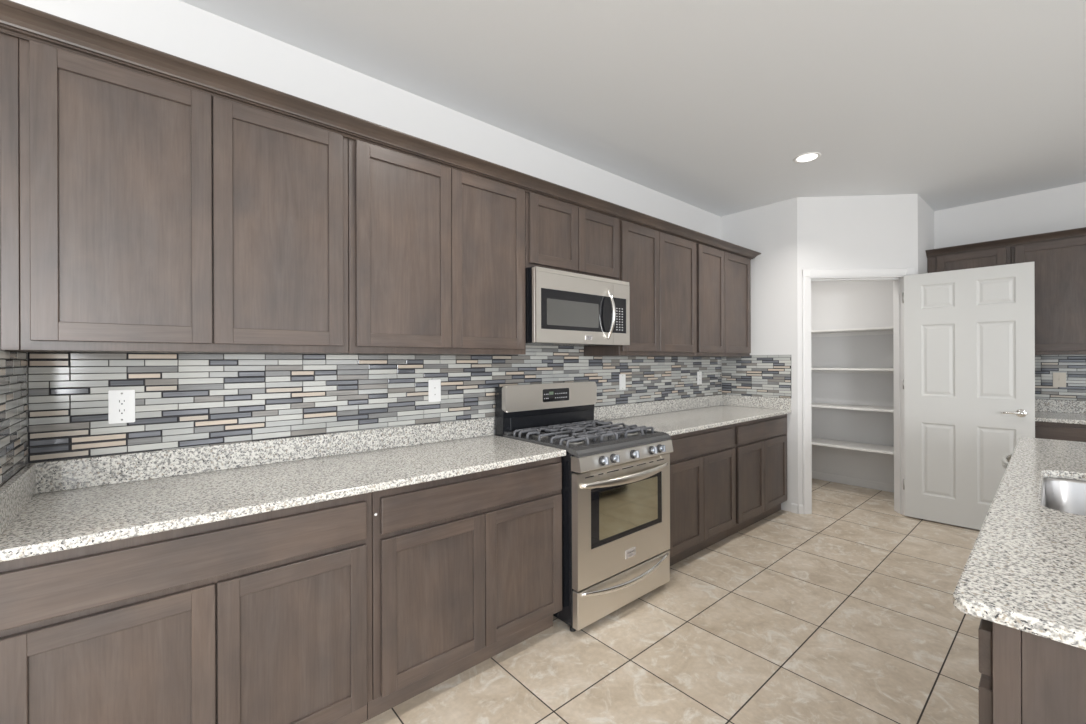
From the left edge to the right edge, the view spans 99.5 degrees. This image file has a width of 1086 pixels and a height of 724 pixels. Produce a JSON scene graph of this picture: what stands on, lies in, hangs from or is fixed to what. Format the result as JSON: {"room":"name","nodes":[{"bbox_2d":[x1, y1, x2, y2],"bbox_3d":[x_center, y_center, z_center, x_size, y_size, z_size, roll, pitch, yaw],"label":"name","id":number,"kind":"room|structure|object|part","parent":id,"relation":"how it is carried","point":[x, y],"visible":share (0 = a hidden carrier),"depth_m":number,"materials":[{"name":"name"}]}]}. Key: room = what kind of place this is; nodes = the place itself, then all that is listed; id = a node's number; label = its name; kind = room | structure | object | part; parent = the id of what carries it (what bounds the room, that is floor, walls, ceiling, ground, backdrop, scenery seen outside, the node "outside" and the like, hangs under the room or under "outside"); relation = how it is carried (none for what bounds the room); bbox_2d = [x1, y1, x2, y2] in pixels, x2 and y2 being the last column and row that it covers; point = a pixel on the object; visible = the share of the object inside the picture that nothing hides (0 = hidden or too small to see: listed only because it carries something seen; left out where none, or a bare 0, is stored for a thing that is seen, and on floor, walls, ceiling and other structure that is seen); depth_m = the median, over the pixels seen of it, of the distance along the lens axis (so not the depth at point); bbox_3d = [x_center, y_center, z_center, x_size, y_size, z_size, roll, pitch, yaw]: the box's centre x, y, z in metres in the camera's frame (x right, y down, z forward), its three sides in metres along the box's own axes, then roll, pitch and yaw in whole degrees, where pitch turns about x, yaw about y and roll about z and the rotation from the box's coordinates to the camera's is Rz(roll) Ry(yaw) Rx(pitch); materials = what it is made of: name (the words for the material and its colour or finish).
{"room":"kitchen","nodes":[
{"label":"kitchen","id":0,"kind":"room"},
{"bbox_2d":[10,0,721,465],"bbox_3d":[-0.714,-0.039,2.477,9.550,2.744,0.140,0,0,-41],"label":"wall","id":1,"kind":"structure","parent":0,"point":[183,400],"depth_m":2.06,"materials":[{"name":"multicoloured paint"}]},
{"bbox_2d":[108,390,134,423],"bbox_3d":[-1.533,0.165,1.673,0.072,0.120,0.008,0,0,-41],"label":"wall outlet","id":2,"kind":"object","parent":1,"relation":"attached to","point":[121,403],"visible":1,"depth_m":1.67,"materials":[{"name":"white plastic"}]},
{"bbox_2d":[116,397,127,415],"bbox_3d":[-1.531,0.165,1.670,0.033,0.067,0.002,0,0,-41],"label":"receptacle","id":3,"kind":"object","parent":2,"relation":"attached to","point":[121,402],"depth_m":1.67,"materials":[{"name":"white plastic"}]},
{"bbox_2d":[0,32,348,353],"bbox_3d":[-1.253,-0.482,1.695,0.935,0.902,0.342,0,0,-41],"label":"upper cabinet","id":4,"kind":"object","parent":1,"relation":"attached to","point":[140,213],"visible":0.98,"depth_m":1.49,"materials":[{"name":"brown wood"}]},
{"bbox_3d":[-1.299,-0.485,1.443,0.420,0.852,0.019,0,0,-41],"label":"door","id":5,"kind":"part","parent":4,"relation":"part of","materials":[{"name":"brown wood"}]},
{"bbox_3d":[-1.301,-0.485,1.445,0.316,0.748,0.007,0,0,-41],"label":"panel","id":6,"kind":"part","parent":4,"relation":"part of","materials":[{"name":"brown wood"}]},
{"bbox_3d":[-0.974,-0.487,1.722,0.428,0.852,0.019,0,0,-41],"label":"door","id":7,"kind":"part","parent":4,"relation":"part of","materials":[{"name":"brown wood"}]},
{"bbox_3d":[-0.976,-0.486,1.725,0.324,0.748,0.007,0,0,-41],"label":"panel","id":8,"kind":"part","parent":4,"relation":"part of","materials":[{"name":"brown wood"}]},
{"bbox_2d":[0,0,760,259],"bbox_3d":[0.129,-0.948,2.849,4.573,0.062,0.398,0,0,-41],"label":"crown molding","id":9,"kind":"structure","parent":4,"relation":"attached to","point":[17,20],"depth_m":1.69,"materials":[{"name":"brown wood"}]},
{"bbox_2d":[28,417,493,493],"bbox_3d":[-1.001,0.387,2.123,1.854,0.102,0.020,0,0,-41],"label":"backsplash","id":10,"kind":"structure","parent":1,"relation":"attached to","point":[59,475],"depth_m":1.88,"materials":[{"name":"stone"}]},
{"bbox_2d":[28,345,721,462],"bbox_3d":[0.019,0.151,3.020,4.572,0.519,0.008,0,0,-41],"label":"backsplash","id":11,"kind":"structure","parent":1,"relation":"attached to","point":[183,400],"depth_m":2.02,"materials":[{"name":"multicoloured tile"}]},
{"bbox_2d":[339,138,525,354],"bbox_3d":[-0.545,-0.485,2.305,0.927,0.902,0.342,0,0,-41],"label":"upper cabinet","id":12,"kind":"object","parent":1,"relation":"attached to","point":[436,252],"visible":0.95,"depth_m":2.11,"materials":[{"name":"brown wood"}]},
{"bbox_3d":[-0.606,-0.488,2.039,0.439,0.852,0.019,0,0,-41],"label":"door","id":13,"kind":"part","parent":12,"relation":"part of","materials":[{"name":"brown wood"}]},
{"bbox_3d":[-0.608,-0.488,2.042,0.335,0.748,0.007,0,0,-41],"label":"panel","id":14,"kind":"part","parent":12,"relation":"part of","materials":[{"name":"brown wood"}]},
{"bbox_3d":[-0.269,-0.489,2.329,0.442,0.852,0.019,0,0,-41],"label":"door","id":15,"kind":"part","parent":12,"relation":"part of","materials":[{"name":"brown wood"}]},
{"bbox_3d":[-0.271,-0.489,2.331,0.338,0.748,0.007,0,0,-41],"label":"panel","id":16,"kind":"part","parent":12,"relation":"part of","materials":[{"name":"brown wood"}]},
{"bbox_2d":[428,379,440,401],"bbox_3d":[-0.586,0.160,2.488,0.072,0.120,0.008,0,0,-41],"label":"wall plate","id":17,"kind":"object","parent":1,"relation":"attached to","point":[434,386],"visible":1,"depth_m":2.48,"materials":[{"name":"white plastic"}]},
{"bbox_2d":[525,192,618,279],"bbox_3d":[0.101,-0.724,2.861,0.774,0.428,0.342,0,0,-41],"label":"upper cabinet","id":18,"kind":"object","parent":1,"relation":"attached to","point":[559,235],"visible":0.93,"depth_m":2.69,"materials":[{"name":"brown wood"}]},
{"bbox_3d":[0.066,-0.726,2.618,0.367,0.380,0.019,0,0,-41],"label":"door","id":19,"kind":"part","parent":18,"relation":"part of","materials":[{"name":"brown wood"}]},
{"bbox_3d":[0.064,-0.726,2.620,0.263,0.276,0.007,0,0,-41],"label":"panel","id":20,"kind":"part","parent":18,"relation":"part of","materials":[{"name":"brown wood"}]},
{"bbox_2d":[525,266,629,346],"bbox_3d":[0.140,-0.304,2.800,0.772,0.408,0.482,0,0,-41],"label":"microwave","id":21,"kind":"object","parent":18,"relation":"attached to","point":[564,308],"visible":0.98,"depth_m":2.61,"materials":[{"name":"silver metal"}]},
{"bbox_3d":[0.240,-0.300,2.683,0.772,0.400,0.022,0,0,-41],"label":"frame","id":22,"kind":"part","parent":21,"relation":"part of","materials":[{"name":"silver metal"}]},
{"bbox_3d":[0.192,-0.288,2.616,0.612,0.374,0.014,0,0,-41],"label":"door","id":23,"kind":"part","parent":21,"relation":"part of","materials":[{"name":"silver metal"}]},
{"bbox_3d":[0.204,-0.282,2.628,0.579,0.216,0.012,0,0,-41],"label":"door glass","id":24,"kind":"part","parent":21,"relation":"part of","materials":[{"name":"black glass"}]},
{"bbox_3d":[0.409,-0.284,2.755,0.022,0.309,0.063,0,0,-41],"label":"handle","id":25,"kind":"part","parent":21,"relation":"part of","materials":[{"name":"silver metal"}]},
{"bbox_3d":[0.485,-0.289,2.869,0.158,0.374,0.014,0,0,-41],"label":"control panel","id":26,"kind":"part","parent":21,"relation":"part of","materials":[{"name":"silver metal"}]},
{"bbox_3d":[0.349,-0.727,2.861,0.366,0.380,0.019,0,0,-41],"label":"door","id":27,"kind":"part","parent":18,"relation":"part of","materials":[{"name":"brown wood"}]},
{"bbox_3d":[0.347,-0.727,2.864,0.262,0.276,0.007,0,0,-41],"label":"panel","id":28,"kind":"part","parent":18,"relation":"part of","materials":[{"name":"brown wood"}]},
{"bbox_2d":[619,374,625,389],"bbox_3d":[0.610,0.159,3.516,0.072,0.120,0.010,0,0,-41],"label":"wall switch","id":29,"kind":"object","parent":1,"relation":"attached to","point":[622,377],"visible":1,"depth_m":3.51,"materials":[{"name":"white plastic"}]},
{"bbox_2d":[584,220,695,355],"bbox_3d":[0.747,-0.490,3.417,0.922,0.902,0.342,0,0,-41],"label":"upper cabinet","id":30,"kind":"object","parent":1,"relation":"attached to","point":[659,268],"visible":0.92,"depth_m":3.24,"materials":[{"name":"brown wood"}]},
{"bbox_3d":[0.669,-0.493,3.136,0.406,0.852,0.019,0,0,-41],"label":"door","id":31,"kind":"part","parent":30,"relation":"part of","materials":[{"name":"brown wood"}]},
{"bbox_3d":[0.667,-0.493,3.138,0.302,0.748,0.007,0,0,-41],"label":"panel","id":32,"kind":"part","parent":30,"relation":"part of","materials":[{"name":"brown wood"}]},
{"bbox_3d":[1.007,-0.494,3.427,0.475,0.852,0.019,0,0,-41],"label":"door","id":33,"kind":"part","parent":30,"relation":"part of","materials":[{"name":"brown wood"}]},
{"bbox_3d":[1.005,-0.494,3.429,0.371,0.748,0.007,0,0,-41],"label":"panel","id":34,"kind":"part","parent":30,"relation":"part of","materials":[{"name":"brown wood"}]},
{"bbox_2d":[594,394,722,420],"bbox_3d":[1.026,0.380,3.866,1.941,0.102,0.020,0,0,-41],"label":"backsplash","id":35,"kind":"structure","parent":1,"relation":"attached to","point":[653,407],"depth_m":3.75,"materials":[{"name":"stone"}]},
{"bbox_2d":[697,371,701,384],"bbox_3d":[1.443,0.155,4.234,0.072,0.120,0.008,0,0,-41],"label":"wall outlet","id":36,"kind":"object","parent":1,"relation":"attached to","point":[699,374],"visible":1,"depth_m":4.23,"materials":[{"name":"white plastic"}]},
{"bbox_2d":[673,244,750,356],"bbox_3d":[1.444,-0.492,4.016,0.911,0.902,0.342,0,0,-41],"label":"upper cabinet","id":37,"kind":"object","parent":1,"relation":"attached to","point":[723,279],"visible":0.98,"depth_m":3.85,"materials":[{"name":"brown wood"}]},
{"bbox_3d":[1.371,-0.495,3.740,0.399,0.852,0.019,0,0,-41],"label":"door","id":38,"kind":"part","parent":37,"relation":"part of","materials":[{"name":"brown wood"}]},
{"bbox_3d":[1.369,-0.495,3.743,0.295,0.748,0.007,0,0,-41],"label":"panel","id":39,"kind":"part","parent":37,"relation":"part of","materials":[{"name":"brown wood"}]},
{"bbox_3d":[1.704,-0.496,4.027,0.466,0.852,0.019,0,0,-41],"label":"door","id":40,"kind":"part","parent":37,"relation":"part of","materials":[{"name":"brown wood"}]},
{"bbox_3d":[1.702,-0.496,4.029,0.362,0.748,0.007,0,0,-41],"label":"panel","id":41,"kind":"part","parent":37,"relation":"part of","materials":[{"name":"brown wood"}]},
{"bbox_2d":[180,0,1085,216],"bbox_3d":[1.423,-1.469,-0.011,9.550,0.100,6.720,0,0,-41],"label":"ceiling","id":42,"kind":"structure","parent":0,"point":[707,105],"depth_m":2.31,"materials":[{"name":"white paint"}]},
{"bbox_2d":[793,152,820,162],"bbox_3d":[1.841,-1.417,3.202,0.170,0.007,0.170,0,0,-41],"label":"recessed light","id":43,"kind":"object","parent":42,"relation":"in","point":[810,156],"visible":1,"depth_m":3.19,"materials":[{"name":"white"}]},
{"bbox_2d":[361,478,980,723],"bbox_3d":[1.433,1.365,-0.011,9.550,0.080,6.720,0,0,-41],"label":"floor","id":44,"kind":"structure","parent":0,"point":[844,611],"depth_m":2.13,"materials":[{"name":"beige tile"}]},
{"bbox_2d":[0,316,27,486],"bbox_3d":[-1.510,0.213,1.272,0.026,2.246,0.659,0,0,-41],"label":"tile backsplash","id":45,"kind":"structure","parent":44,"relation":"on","point":[13,364],"depth_m":1.36,"materials":[{"name":"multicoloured tile"}]},
{"bbox_2d":[0,492,371,723],"bbox_3d":[-1.159,0.902,1.584,0.922,0.866,0.627,0,0,-41],"label":"base cabinet","id":46,"kind":"object","parent":44,"relation":"on","point":[266,617],"visible":0.96,"depth_m":1.32,"materials":[{"name":"brown wood"}]},
{"bbox_3d":[-1.125,0.938,1.212,0.425,0.569,0.019,0,0,-41],"label":"door","id":47,"kind":"part","parent":46,"relation":"part of","materials":[{"name":"brown wood"}]},
{"bbox_3d":[-1.127,0.938,1.214,0.321,0.465,0.007,0,0,-41],"label":"panel","id":48,"kind":"part","parent":46,"relation":"part of","materials":[{"name":"brown wood"}]},
{"bbox_3d":[-0.959,0.566,1.355,0.865,0.133,0.019,0,0,-41],"label":"drawer","id":49,"kind":"part","parent":46,"relation":"part of","materials":[{"name":"brown wood"}]},
{"bbox_2d":[0,417,565,561],"bbox_3d":[-0.797,0.401,1.886,1.854,0.130,0.644,0,0,-41],"label":"countertop","id":50,"kind":"structure","parent":46,"relation":"on","point":[59,505],"depth_m":1.66,"materials":[{"name":"white stone"}]},
{"bbox_3d":[-0.795,0.937,1.496,0.435,0.569,0.019,0,0,-41],"label":"door","id":51,"kind":"part","parent":46,"relation":"part of","materials":[{"name":"brown wood"}]},
{"bbox_3d":[-0.797,0.937,1.498,0.331,0.465,0.007,0,0,-41],"label":"panel","id":52,"kind":"part","parent":46,"relation":"part of","materials":[{"name":"brown wood"}]},
{"bbox_2d":[367,457,561,719],"bbox_3d":[-0.453,0.899,2.191,0.934,0.866,0.627,0,0,-41],"label":"base cabinet","id":53,"kind":"object","parent":44,"relation":"on","point":[467,568],"visible":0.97,"depth_m":1.89,"materials":[{"name":"brown wood"}]},
{"bbox_3d":[-0.421,0.936,1.818,0.444,0.569,0.019,0,0,-41],"label":"door","id":54,"kind":"part","parent":53,"relation":"part of","materials":[{"name":"brown wood"}]},
{"bbox_3d":[-0.423,0.936,1.820,0.340,0.465,0.007,0,0,-41],"label":"panel","id":55,"kind":"part","parent":53,"relation":"part of","materials":[{"name":"brown wood"}]},
{"bbox_3d":[-0.252,0.563,1.964,0.894,0.133,0.019,0,0,-41],"label":"drawer","id":56,"kind":"part","parent":53,"relation":"part of","materials":[{"name":"brown wood"}]},
{"bbox_3d":[-0.081,0.934,2.110,0.444,0.569,0.019,0,0,-41],"label":"door","id":57,"kind":"part","parent":53,"relation":"part of","materials":[{"name":"brown wood"}]},
{"bbox_3d":[-0.083,0.934,2.113,0.340,0.465,0.007,0,0,-41],"label":"panel","id":58,"kind":"part","parent":53,"relation":"part of","materials":[{"name":"brown wood"}]},
{"bbox_2d":[495,382,672,631],"bbox_3d":[0.252,0.735,2.684,0.768,1.190,0.747,0,0,-41],"label":"gas range","id":59,"kind":"object","parent":44,"relation":"on","point":[615,491],"visible":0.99,"depth_m":2.45,"materials":[{"name":"silver metal"}]},
{"bbox_3d":[0.064,0.217,2.901,0.768,0.154,0.035,0,0,-41],"label":"backguard panel","id":60,"kind":"part","parent":59,"relation":"part of","materials":[{"name":"silver metal"}]},
{"bbox_3d":[0.163,0.428,2.441,0.115,0.012,0.115,0,0,-41],"label":"burner","id":61,"kind":"part","parent":59,"relation":"part of","materials":[{"name":"grey metal"}]},
{"bbox_2d":[503,423,670,457],"bbox_3d":[0.258,0.435,2.676,0.768,0.054,0.610,0,0,-41],"label":"cooktop","id":62,"kind":"object","parent":59,"relation":"in","point":[579,440],"depth_m":2.55,"materials":[{"name":"grey metal"}]},
{"bbox_3d":[0.298,0.495,2.284,0.047,0.048,0.024,0,0,-41],"label":"knob","id":63,"kind":"part","parent":59,"relation":"part of","materials":[{"name":"grey metal"}]},
{"bbox_3d":[0.361,0.495,2.338,0.047,0.048,0.024,0,0,-41],"label":"knob","id":64,"kind":"part","parent":59,"relation":"part of","materials":[{"name":"grey metal"}]},
{"bbox_3d":[0.443,0.823,2.463,0.764,0.560,0.040,0,0,-41],"label":"oven door","id":65,"kind":"part","parent":59,"relation":"part of","materials":[{"name":"silver metal"}]},
{"bbox_3d":[0.444,1.202,2.463,0.764,0.181,0.039,0,0,-41],"label":"drawer","id":66,"kind":"part","parent":59,"relation":"part of","materials":[{"name":"silver metal"}]},
{"bbox_3d":[0.448,0.497,2.455,0.766,0.070,0.068,0,0,-41],"label":"control panel","id":67,"kind":"part","parent":59,"relation":"part of","materials":[{"name":"silver metal"}]},
{"bbox_3d":[0.470,0.609,2.421,0.716,0.041,0.064,0,0,-41],"label":"handle","id":68,"kind":"part","parent":59,"relation":"part of","materials":[{"name":"silver metal"}]},
{"bbox_3d":[0.471,1.146,2.433,0.716,0.057,0.049,0,0,-41],"label":"handle","id":69,"kind":"part","parent":59,"relation":"part of","materials":[{"name":"silver metal"}]},
{"bbox_3d":[0.504,0.427,2.735,0.130,0.012,0.130,0,0,-41],"label":"burner","id":70,"kind":"part","parent":59,"relation":"part of","materials":[{"name":"grey metal"}]},
{"bbox_2d":[669,424,735,565],"bbox_3d":[0.861,0.894,3.322,0.972,0.866,0.627,0,0,-41],"label":"base cabinet","id":71,"kind":"object","parent":44,"relation":"on","point":[702,462],"visible":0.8,"depth_m":3.10,"materials":[{"name":"brown wood"}]},
{"bbox_3d":[0.918,0.931,2.974,0.321,0.465,0.007,0,0,-41],"label":"panel","id":72,"kind":"part","parent":71,"relation":"part of","materials":[{"name":"brown wood"}]},
{"bbox_3d":[0.920,0.931,2.971,0.425,0.569,0.019,0,0,-41],"label":"door","id":73,"kind":"part","parent":71,"relation":"part of","materials":[{"name":"brown wood"}]},
{"bbox_3d":[1.081,0.558,3.111,0.854,0.133,0.019,0,0,-41],"label":"drawer","id":74,"kind":"part","parent":71,"relation":"part of","materials":[{"name":"brown wood"}]},
{"bbox_3d":[1.250,0.929,3.255,0.438,0.569,0.019,0,0,-41],"label":"door","id":75,"kind":"part","parent":71,"relation":"part of","materials":[{"name":"brown wood"}]},
{"bbox_3d":[1.248,0.929,3.258,0.334,0.465,0.007,0,0,-41],"label":"panel","id":76,"kind":"part","parent":71,"relation":"part of","materials":[{"name":"brown wood"}]},
{"bbox_2d":[727,414,786,536],"bbox_3d":[1.596,0.892,3.954,0.962,0.866,0.627,0,0,-41],"label":"base cabinet","id":77,"kind":"object","parent":44,"relation":"on","point":[760,445],"visible":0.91,"depth_m":3.67,"materials":[{"name":"brown wood"}]},
{"bbox_2d":[594,394,790,435],"bbox_3d":[1.229,0.393,3.630,1.941,0.130,0.644,0,0,-41],"label":"countertop","id":78,"kind":"structure","parent":77,"relation":"on","point":[671,417],"depth_m":3.70,"materials":[{"name":"white stone"}]},
{"bbox_3d":[1.617,0.928,3.571,0.439,0.569,0.019,0,0,-41],"label":"door","id":79,"kind":"part","parent":77,"relation":"part of","materials":[{"name":"brown wood"}]},
{"bbox_3d":[1.615,0.928,3.574,0.335,0.465,0.007,0,0,-41],"label":"panel","id":80,"kind":"part","parent":77,"relation":"part of","materials":[{"name":"brown wood"}]},
{"bbox_3d":[1.783,0.555,3.716,0.881,0.133,0.019,0,0,-41],"label":"drawer","id":81,"kind":"part","parent":77,"relation":"part of","materials":[{"name":"brown wood"}]},
{"bbox_3d":[1.952,0.927,3.860,0.438,0.569,0.019,0,0,-41],"label":"door","id":82,"kind":"part","parent":77,"relation":"part of","materials":[{"name":"brown wood"}]},
{"bbox_3d":[1.950,0.927,3.862,0.334,0.465,0.007,0,0,-41],"label":"panel","id":83,"kind":"part","parent":77,"relation":"part of","materials":[{"name":"brown wood"}]},
{"bbox_2d":[1002,454,1011,468],"bbox_3d":[2.641,0.890,2.138,0.601,0.862,0.714,0,0,-42],"label":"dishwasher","id":84,"kind":"object","parent":44,"relation":"on","point":[1005,460],"visible":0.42,"depth_m":2.35,"materials":[{"name":"silver metal"}]},
{"bbox_2d":[978,618,1085,723],"bbox_3d":[1.290,0.893,0.863,0.782,0.866,0.627,0,0,-42],"label":"base cabinet","id":85,"kind":"object","parent":44,"relation":"on","point":[1026,678],"visible":0.48,"depth_m":0.79,"materials":[{"name":"brown wood"}]},
{"bbox_3d":[1.085,0.533,1.089,0.740,0.083,0.019,0,0,-42],"label":"drawer","id":86,"kind":"part","parent":85,"relation":"part of","materials":[{"name":"brown wood"}]},
{"bbox_3d":[0.948,0.907,0.964,0.368,0.616,0.019,0,0,-42],"label":"door","id":87,"kind":"part","parent":85,"relation":"part of","materials":[{"name":"brown wood"}]},
{"bbox_2d":[953,437,1085,649],"bbox_3d":[2.087,0.441,1.309,2.600,0.028,1.100,0,0,-42],"label":"countertop","id":88,"kind":"structure","parent":85,"relation":"on","point":[1024,569],"depth_m":1.01,"materials":[{"name":"white stone"}]},
{"bbox_2d":[1041,477,1085,515],"bbox_3d":[1.865,0.565,1.425,0.765,0.217,0.470,0,0,-42],"label":"sink","id":89,"kind":"object","parent":88,"relation":"in","point":[1067,495],"visible":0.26,"depth_m":1.77,"materials":[{"name":"silver metal"}]},
{"bbox_2d":[1035,421,1085,441],"bbox_3d":[4.175,0.882,3.362,0.627,0.866,0.899,0,0,-41],"label":"base cabinet","id":90,"kind":"object","parent":44,"relation":"on","point":[1043,430],"visible":0.02,"depth_m":3.35,"materials":[{"name":"brown wood"}]},
{"bbox_2d":[1035,399,1085,424],"bbox_3d":[3.980,0.383,3.575,0.644,0.130,1.530,0,0,-41],"label":"countertop","id":91,"kind":"structure","parent":90,"relation":"on","point":[1046,410],"depth_m":3.68,"materials":[{"name":"white stone"}]},
{"bbox_2d":[721,198,797,511],"bbox_3d":[2.018,-0.049,4.285,0.112,2.744,0.703,0,0,-41],"label":"wall","id":92,"kind":"structure","parent":0,"point":[770,369],"depth_m":4.14,"materials":[{"name":"white paint"}]},
{"bbox_2d":[722,355,790,397],"bbox_3d":[1.965,0.135,4.267,0.008,0.381,0.641,0,0,-41],"label":"backsplash","id":93,"kind":"structure","parent":92,"relation":"attached to","point":[752,375],"depth_m":4.24,"materials":[{"name":"multicoloured tile"}]},
{"bbox_2d":[791,503,802,513],"bbox_3d":[2.215,1.282,3.998,0.038,0.080,0.086,0,0,-41],"label":"baseboard","id":94,"kind":"structure","parent":92,"relation":"attached to","point":[794,507],"depth_m":3.98,"materials":[{"name":"white paint"}]},
{"bbox_2d":[797,194,917,503],"bbox_3d":[2.708,-0.051,4.016,0.988,2.744,0.132,0,0,4],"label":"wall","id":95,"kind":"structure","parent":0,"point":[865,231],"depth_m":3.95,"materials":[{"name":"white paint"}]},
{"bbox_2d":[810,276,904,515],"bbox_3d":[2.710,0.298,4.017,0.778,2.046,0.134,0,0,4],"label":"trim","id":96,"kind":"structure","parent":95,"relation":"attached to","point":[898,281],"depth_m":3.98,"materials":[{"name":"white paint"}]},
{"bbox_2d":[802,268,914,513],"bbox_3d":[2.704,0.264,3.942,0.914,2.114,0.016,0,0,4],"label":"trim","id":97,"kind":"structure","parent":95,"relation":"attached to","point":[806,274],"depth_m":3.97,"materials":[{"name":"white paint"}]},
{"bbox_2d":[902,262,1034,529],"bbox_3d":[3.326,0.291,3.629,0.143,2.030,0.765,0,0,-43],"label":"door","id":98,"kind":"structure","parent":95,"relation":"in","point":[969,379],"depth_m":3.61,"materials":[{"name":"grey paint"}]},
{"bbox_3d":[3.485,0.384,3.399,0.056,0.062,0.136,0,0,-44],"label":"handle","id":99,"kind":"part","parent":98,"relation":"part of","materials":[{"name":"silver metal"}]},
{"bbox_2d":[917,194,933,273],"bbox_3d":[3.429,-0.054,4.182,0.706,2.744,0.104,0,0,-41],"label":"wall","id":100,"kind":"structure","parent":0,"point":[925,213],"depth_m":4.08,"materials":[{"name":"white paint"}]},
{"bbox_2d":[811,182,1085,483],"bbox_3d":[5.008,-0.060,2.980,0.140,2.744,6.583,0,0,-41],"label":"wall","id":101,"kind":"structure","parent":0,"point":[834,304],"depth_m":4.71,"materials":[{"name":"white paint"}]},
{"bbox_2d":[811,327,892,336],"bbox_3d":[3.093,-0.297,4.813,0.385,0.054,1.280,0,0,-41],"label":"shelf","id":102,"kind":"object","parent":101,"relation":"attached to","point":[876,330],"visible":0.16,"depth_m":4.72,"materials":[{"name":"white paint"}]},
{"bbox_2d":[811,402,893,412],"bbox_3d":[3.096,0.489,4.813,0.385,0.054,1.280,0,0,-41],"label":"shelf","id":103,"kind":"object","parent":101,"relation":"attached to","point":[813,404],"visible":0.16,"depth_m":4.67,"materials":[{"name":"white paint"}]},
{"bbox_2d":[811,368,893,373],"bbox_3d":[3.094,0.099,4.813,0.385,0.054,1.280,0,0,-41],"label":"shelf","id":104,"kind":"object","parent":101,"relation":"attached to","point":[817,370],"visible":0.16,"depth_m":4.71,"materials":[{"name":"white paint"}]},
{"bbox_2d":[812,437,893,454],"bbox_3d":[3.097,0.886,4.813,0.385,0.054,1.280,0,0,-41],"label":"shelf","id":105,"kind":"object","parent":101,"relation":"attached to","point":[874,448],"visible":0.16,"depth_m":4.67,"materials":[{"name":"white paint"}]},
{"bbox_2d":[812,471,893,492],"bbox_3d":[3.240,1.279,4.936,0.012,0.080,1.283,0,0,-41],"label":"baseboard","id":106,"kind":"structure","parent":101,"relation":"attached to","point":[887,487],"depth_m":4.86,"materials":[{"name":"white paint"}]},
{"bbox_2d":[927,247,1010,272],"bbox_3d":[3.765,-0.501,4.052,0.342,0.902,0.529,0,0,-41],"label":"upper cabinet","id":107,"kind":"object","parent":101,"relation":"attached to","point":[1001,256],"visible":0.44,"depth_m":3.92,"materials":[{"name":"brown wood"}]},
{"bbox_3d":[3.658,-0.504,3.933,0.007,0.748,0.335,0,0,-41],"label":"panel","id":108,"kind":"part","parent":107,"relation":"part of","materials":[{"name":"brown wood"}]},
{"bbox_2d":[1011,237,1085,354],"bbox_3d":[4.239,-0.503,3.501,0.342,0.902,0.919,0,0,-41],"label":"upper cabinet","id":109,"kind":"object","parent":101,"relation":"attached to","point":[1059,266],"visible":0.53,"depth_m":3.55,"materials":[{"name":"brown wood"}]},
{"bbox_2d":[925,227,1085,257],"bbox_3d":[3.920,-0.962,3.579,0.073,0.062,1.452,0,0,-41],"label":"crown molding","id":110,"kind":"structure","parent":109,"relation":"attached to","point":[1078,232],"depth_m":3.73,"materials":[{"name":"brown wood"}]},
{"bbox_3d":[3.975,-0.505,3.565,0.007,0.748,0.331,0,0,-41],"label":"panel","id":111,"kind":"part","parent":109,"relation":"part of","materials":[{"name":"brown wood"}]},
{"bbox_2d":[1053,372,1065,386],"bbox_3d":[4.230,0.153,3.763,0.018,0.120,0.072,0,0,-41],"label":"wall switch","id":112,"kind":"object","parent":101,"relation":"attached to","point":[1059,379],"visible":1,"depth_m":3.77,"materials":[{"name":"beige plastic"}]},
{"bbox_2d":[1035,399,1085,413],"bbox_3d":[4.217,0.368,3.778,0.020,0.102,1.530,0,0,-41],"label":"backsplash","id":113,"kind":"structure","parent":101,"relation":"attached to","point":[1045,405],"depth_m":3.75,"materials":[{"name":"stone"}]},
{"bbox_2d":[1035,355,1085,400],"bbox_3d":[4.510,0.125,3.458,0.008,0.381,2.400,0,0,-41],"label":"backsplash","id":114,"kind":"structure","parent":101,"relation":"attached to","point":[1074,366],"depth_m":3.76,"materials":[{"name":"multicoloured tile"}]}
]}

